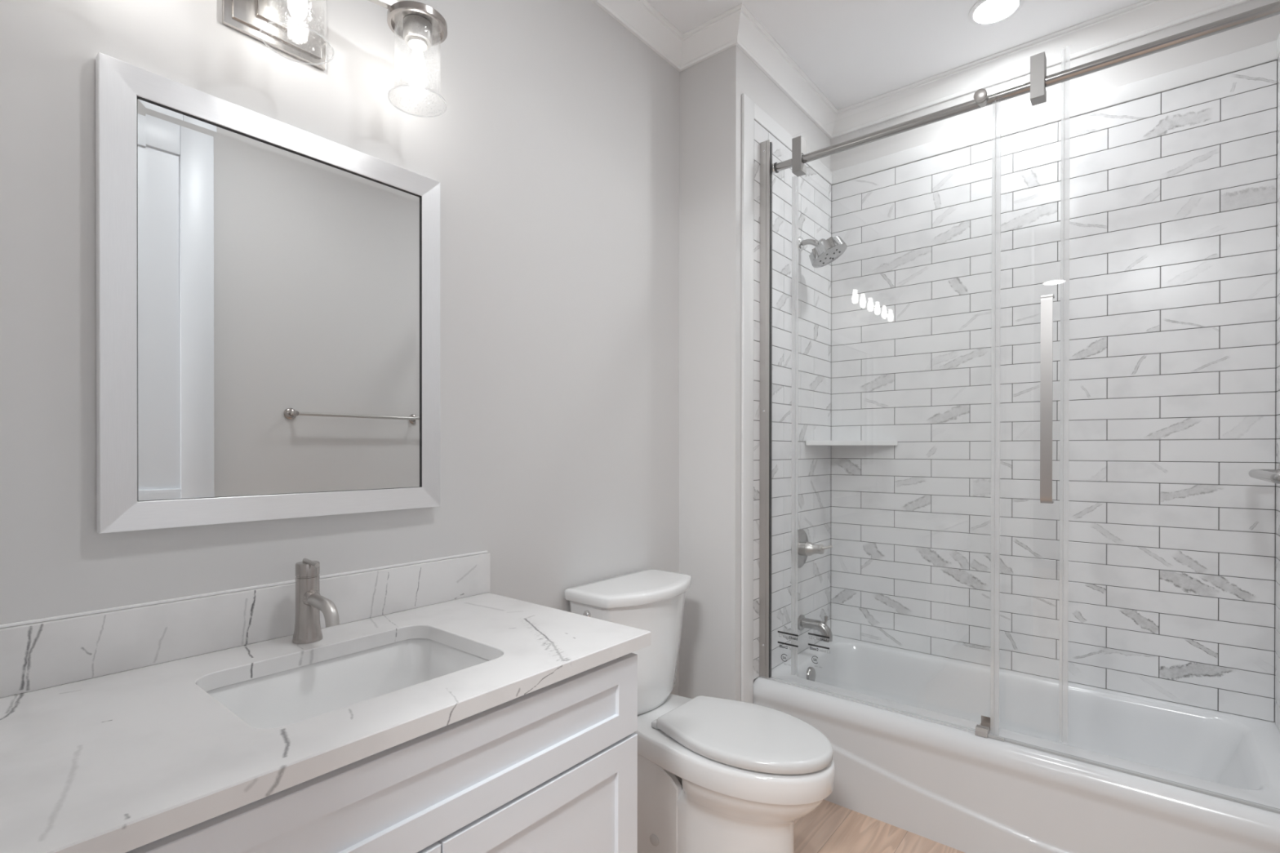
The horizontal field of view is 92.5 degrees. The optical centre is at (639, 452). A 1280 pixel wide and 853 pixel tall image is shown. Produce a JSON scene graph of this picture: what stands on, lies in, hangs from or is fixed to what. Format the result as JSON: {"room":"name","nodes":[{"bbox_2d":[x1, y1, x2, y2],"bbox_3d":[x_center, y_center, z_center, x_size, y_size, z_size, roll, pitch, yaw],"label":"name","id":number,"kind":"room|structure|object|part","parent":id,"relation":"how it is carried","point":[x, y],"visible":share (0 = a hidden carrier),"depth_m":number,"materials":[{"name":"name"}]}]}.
{"room":"bathroom","nodes":[
{"label":"bathroom","id":0,"kind":"room"},
{"bbox_2d":[0,0,679,695],"bbox_3d":[-0.548,-0.182,1.678,0.100,2.865,2.140,0,0,39],"label":"wall","id":1,"kind":"structure","parent":0,"point":[553,153],"depth_m":1.66,"materials":[{"name":"white paint"}]},
{"bbox_2d":[0,552,490,697],"bbox_3d":[-0.763,0.340,1.321,0.018,0.109,1.058,0,0,39],"label":"backsplash","id":2,"kind":"structure","parent":1,"relation":"attached to","point":[35,656],"depth_m":1.19,"materials":[{"name":"white stone"}]},
{"bbox_2d":[95,52,439,533],"bbox_3d":[-0.741,-0.279,1.339,0.026,0.841,0.673,0,0,39],"label":"wall mirror","id":3,"kind":"object","parent":1,"relation":"attached to","point":[268,289],"visible":1,"depth_m":1.26,"materials":[{"name":"white wood"}]},
{"bbox_3d":[-0.938,-0.278,1.099,0.026,0.841,0.052,0,0,39],"label":"frame","id":4,"kind":"part","parent":3,"relation":"part of","materials":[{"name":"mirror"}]},
{"bbox_3d":[-0.741,-0.673,1.337,0.026,0.052,0.673,0,0,39],"label":"frame","id":5,"kind":"part","parent":3,"relation":"part of","materials":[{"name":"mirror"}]},
{"bbox_3d":[-0.741,0.115,1.340,0.026,0.052,0.673,0,0,39],"label":"frame","id":6,"kind":"part","parent":3,"relation":"part of","materials":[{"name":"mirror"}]},
{"bbox_2d":[137,97,420,501],"bbox_3d":[-0.739,-0.279,1.337,0.008,0.736,0.568,0,0,39],"label":"mirror glass","id":7,"kind":"object","parent":3,"relation":"on","point":[278,281],"depth_m":1.28,"materials":[{"name":"white"}]},
{"bbox_3d":[-0.544,-0.280,1.579,0.026,0.841,0.052,0,0,39],"label":"frame","id":8,"kind":"part","parent":3,"relation":"part of","materials":[{"name":"wood"}]},
{"bbox_2d":[222,0,332,70],"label":"vanity light","id":9,"kind":"object","parent":1,"relation":"attached to","point":[295,28],"depth_m":1.29,"materials":[{"name":"silver metal"}]},
{"bbox_3d":[-0.684,-0.904,1.225,0.129,0.180,0.129,0,0,39],"label":"lamp shade","id":10,"kind":"part","parent":9,"relation":"part of","materials":[{"name":"clear glass"}]},
{"bbox_3d":[-0.684,-0.906,1.225,0.035,0.080,0.035,0,0,39],"label":"bulb","id":11,"kind":"part","parent":9,"relation":"part of","materials":[{"name":"white glass"}]},
{"bbox_2d":[368,0,447,102],"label":"vanity light","id":12,"kind":"object","parent":1,"relation":"attached to","point":[421,27],"depth_m":1.41,"materials":[{"name":"silver metal"}]},
{"bbox_3d":[-0.517,-0.905,1.427,0.129,0.180,0.129,0,0,39],"label":"lamp shade","id":13,"kind":"part","parent":12,"relation":"part of","materials":[{"name":"clear glass"}]},
{"bbox_2d":[403,14,431,51],"bbox_3d":[-0.517,-0.971,1.427,0.064,0.049,0.064,0,0,39],"label":"socket","id":14,"kind":"object","parent":12,"relation":"attached to","point":[417,28],"depth_m":1.41,"materials":[{"name":"silver metal"}]},
{"bbox_3d":[-0.517,-0.906,1.427,0.035,0.080,0.035,0,0,39],"label":"bulb","id":15,"kind":"part","parent":12,"relation":"part of","materials":[{"name":"white glass"}]},
{"bbox_2d":[679,44,831,703],"bbox_3d":[0.539,-0.185,2.789,0.371,2.865,0.997,0,0,39],"label":"wall","id":16,"kind":"structure","parent":0,"point":[728,106],"depth_m":2.41,"materials":[{"name":"white paint"}]},
{"bbox_2d":[791,528,832,568],"bbox_3d":[0.760,0.424,2.657,0.145,0.170,0.170,0,0,39],"label":"shower valve","id":17,"kind":"object","parent":16,"relation":"attached to","point":[801,548],"visible":1,"depth_m":2.66,"materials":[{"name":"silver metal"}]},
{"bbox_2d":[797,614,832,641],"bbox_3d":[0.766,0.757,2.666,0.144,0.103,0.068,0,0,39],"label":"tub spout","id":18,"kind":"object","parent":16,"relation":"attached to","point":[802,622],"visible":0.93,"depth_m":2.65,"materials":[{"name":"silver metal"}]},
{"bbox_3d":[0.801,0.724,2.637,0.018,0.037,0.017,0,0,39],"label":"diverter knob","id":19,"kind":"part","parent":18,"relation":"part of","materials":[{"name":"silver metal"}]},
{"bbox_2d":[796,235,847,267],"bbox_3d":[0.782,-0.873,2.629,0.206,0.150,0.156,0,0,39],"label":"showerhead","id":20,"kind":"object","parent":16,"relation":"attached to","point":[826,251],"visible":1,"depth_m":2.59,"materials":[{"name":"silver metal"}]},
{"bbox_3d":[0.745,-0.907,2.657,0.104,0.044,0.032,0,0,39],"label":"shower arm","id":21,"kind":"part","parent":20,"relation":"part of","materials":[{"name":"silver metal"}]},
{"bbox_2d":[591,0,1250,139],"bbox_3d":[0.499,-1.565,1.460,1.786,0.095,2.897,0,0,39],"label":"trim","id":22,"kind":"structure","parent":16,"relation":"attached to","point":[737,25],"depth_m":2.37,"materials":[{"name":"white paint"}]},
{"bbox_2d":[793,800,964,852],"bbox_3d":[-0.219,1.297,-0.043,2.800,0.080,6.250,0,0,39],"label":"floor","id":23,"kind":"structure","parent":0,"point":[829,828],"depth_m":2.00,"materials":[{"name":"brown wood"}]},
{"bbox_2d":[125,653,637,852],"bbox_3d":[-0.541,0.840,1.149,0.584,0.826,0.977,0,0,39],"label":"vanity cabinet","id":24,"kind":"object","parent":23,"relation":"on","point":[553,768],"visible":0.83,"depth_m":1.04,"materials":[{"name":"white paint"}]},
{"bbox_2d":[0,551,650,852],"bbox_3d":[-0.539,0.353,1.138,0.600,0.145,1.058,0,0,39],"label":"countertop","id":25,"kind":"structure","parent":24,"relation":"on","point":[113,740],"depth_m":1.00,"materials":[{"name":"white stone"}]},
{"bbox_2d":[292,558,339,644],"bbox_3d":[-0.660,0.310,1.256,0.157,0.170,0.057,0,0,39],"label":"faucet","id":26,"kind":"object","parent":25,"relation":"on","point":[309,602],"visible":1,"depth_m":1.27,"materials":[{"name":"silver metal"}]},
{"bbox_3d":[-0.683,0.229,1.272,0.009,0.009,0.080,0,0,-45],"label":"lever","id":27,"kind":"part","parent":26,"relation":"part of","materials":[{"name":"silver metal"}]},
{"bbox_3d":[-0.642,0.319,1.242,0.112,0.056,0.026,0,0,39],"label":"spout","id":28,"kind":"part","parent":26,"relation":"part of","materials":[{"name":"silver metal"}]},
{"bbox_2d":[206,638,489,728],"bbox_3d":[-0.520,0.505,1.139,0.370,0.158,0.490,0,0,39],"label":"undermount sink","id":29,"kind":"object","parent":25,"relation":"in","point":[297,695],"visible":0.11,"depth_m":1.27,"materials":[{"name":"white ceramic"}]},
{"bbox_3d":[-0.474,0.882,0.785,0.020,0.528,0.484,0,0,39],"label":"door","id":30,"kind":"part","parent":24,"relation":"part of","materials":[{"name":"white paint"}]},
{"bbox_3d":[-0.166,0.881,1.162,0.020,0.528,0.482,0,0,39],"label":"door","id":31,"kind":"part","parent":24,"relation":"part of","materials":[{"name":"white paint"}]},
{"bbox_2d":[564,568,835,852],"bbox_3d":[0.202,0.843,1.874,0.791,0.816,0.450,0,0,39],"label":"toilet","id":32,"kind":"object","parent":23,"relation":"on","point":[715,775],"visible":0.89,"depth_m":1.77,"materials":[{"name":"white ceramic"}]},
{"bbox_3d":[-0.009,0.654,2.046,0.230,0.367,0.418,0,0,39],"label":"tank","id":33,"kind":"part","parent":32,"relation":"part of","materials":[{"name":"white ceramic"}]},
{"bbox_3d":[-0.003,0.452,2.041,0.261,0.037,0.450,0,0,39],"label":"tank lid","id":34,"kind":"part","parent":32,"relation":"part of","materials":[{"name":"white ceramic"}]},
{"bbox_3d":[0.208,1.045,1.869,0.773,0.411,0.372,0,0,39],"label":"bowl","id":35,"kind":"part","parent":32,"relation":"part of","materials":[{"name":"white ceramic"}]},
{"bbox_3d":[0.312,0.815,1.784,0.496,0.031,0.350,0,0,39],"label":"seat lid","id":36,"kind":"part","parent":32,"relation":"part of","materials":[{"name":"white plastic"}]},
{"bbox_2d":[753,635,1279,852],"bbox_3d":[1.268,1.070,2.205,1.523,0.361,0.769,0,0,39],"label":"bathtub","id":37,"kind":"object","parent":23,"relation":"on","point":[900,724],"visible":0.84,"depth_m":2.02,"materials":[{"name":"white ceramic"}]},
{"bbox_2d":[646,0,1142,109],"bbox_3d":[-0.184,-1.648,-0.015,2.800,0.080,6.350,0,0,39],"label":"ceiling","id":38,"kind":"structure","parent":0,"point":[854,51],"depth_m":2.34,"materials":[{"name":"white paint"}]},
{"bbox_2d":[968,0,1024,25],"bbox_3d":[1.293,-1.611,2.227,0.176,0.007,0.176,0,0,39],"label":"recessed light","id":39,"kind":"object","parent":38,"relation":"in","point":[984,12],"visible":1,"depth_m":2.24,"materials":[{"name":"white paint"}]},
{"bbox_2d":[830,0,1279,722],"bbox_3d":[1.575,-0.183,2.510,1.647,2.865,0.114,0,0,39],"label":"wall","id":40,"kind":"structure","parent":0,"point":[944,543],"depth_m":2.35,"materials":[{"name":"white tile"}]},
{"bbox_2d":[805,440,897,445],"bbox_3d":[0.952,-0.041,2.756,0.313,0.022,0.300,0,0,39],"label":"corner shelf","id":41,"kind":"object","parent":40,"relation":"attached to","point":[807,442],"visible":1,"depth_m":2.75,"materials":[{"name":"white stone"}]},
{"bbox_2d":[1275,32,1279,732],"bbox_3d":[1.216,-0.177,0.863,0.112,2.865,3.117,0,0,39],"label":"wall","id":42,"kind":"structure","parent":0,"point":[1277,363],"depth_m":1.99,"materials":[{"name":"white tile"}]},
{"bbox_2d":[759,0,1279,813],"bbox_3d":[1.080,-0.164,1.971,1.506,2.106,0.102,0,0,39],"label":"shower door frame","id":43,"kind":"structure","parent":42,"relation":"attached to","point":[981,99],"depth_m":2.36,"materials":[{"name":"silver metal"}]},
{"bbox_3d":[0.520,-1.123,2.436,0.044,0.038,0.038,0,0,39],"label":"rail mount","id":44,"kind":"part","parent":43,"relation":"part of","materials":[{"name":"silver metal"}]},
{"bbox_2d":[791,48,1070,742],"bbox_3d":[0.929,-0.171,2.109,0.896,2.100,0.061,0,0,39],"label":"sliding shower door","id":45,"kind":"structure","parent":43,"relation":"hanging from","point":[1038,61],"depth_m":1.84,"materials":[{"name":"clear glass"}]},
{"bbox_3d":[1.232,-0.160,1.854,0.030,0.630,0.050,0,0,39],"label":"handle","id":46,"kind":"part","parent":45,"relation":"part of","materials":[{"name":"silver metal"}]},
{"bbox_3d":[0.944,-0.158,2.128,0.865,2.074,0.008,0,0,39],"label":"glass panel","id":47,"kind":"part","parent":45,"relation":"part of","materials":[{"name":"clear glass"}]},
{"bbox_3d":[1.085,-1.121,1.972,1.502,0.031,0.031,0,0,39],"label":"rail","id":48,"kind":"part","parent":43,"relation":"part of","materials":[{"name":"silver metal"}]},
{"bbox_2d":[1248,463,1279,484],"bbox_3d":[1.833,0.069,1.763,0.078,0.068,0.528,0,0,39],"label":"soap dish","id":49,"kind":"object","parent":42,"relation":"attached to","point":[1273,476],"visible":1,"depth_m":1.74,"materials":[{"name":"silver metal"}]}
]}

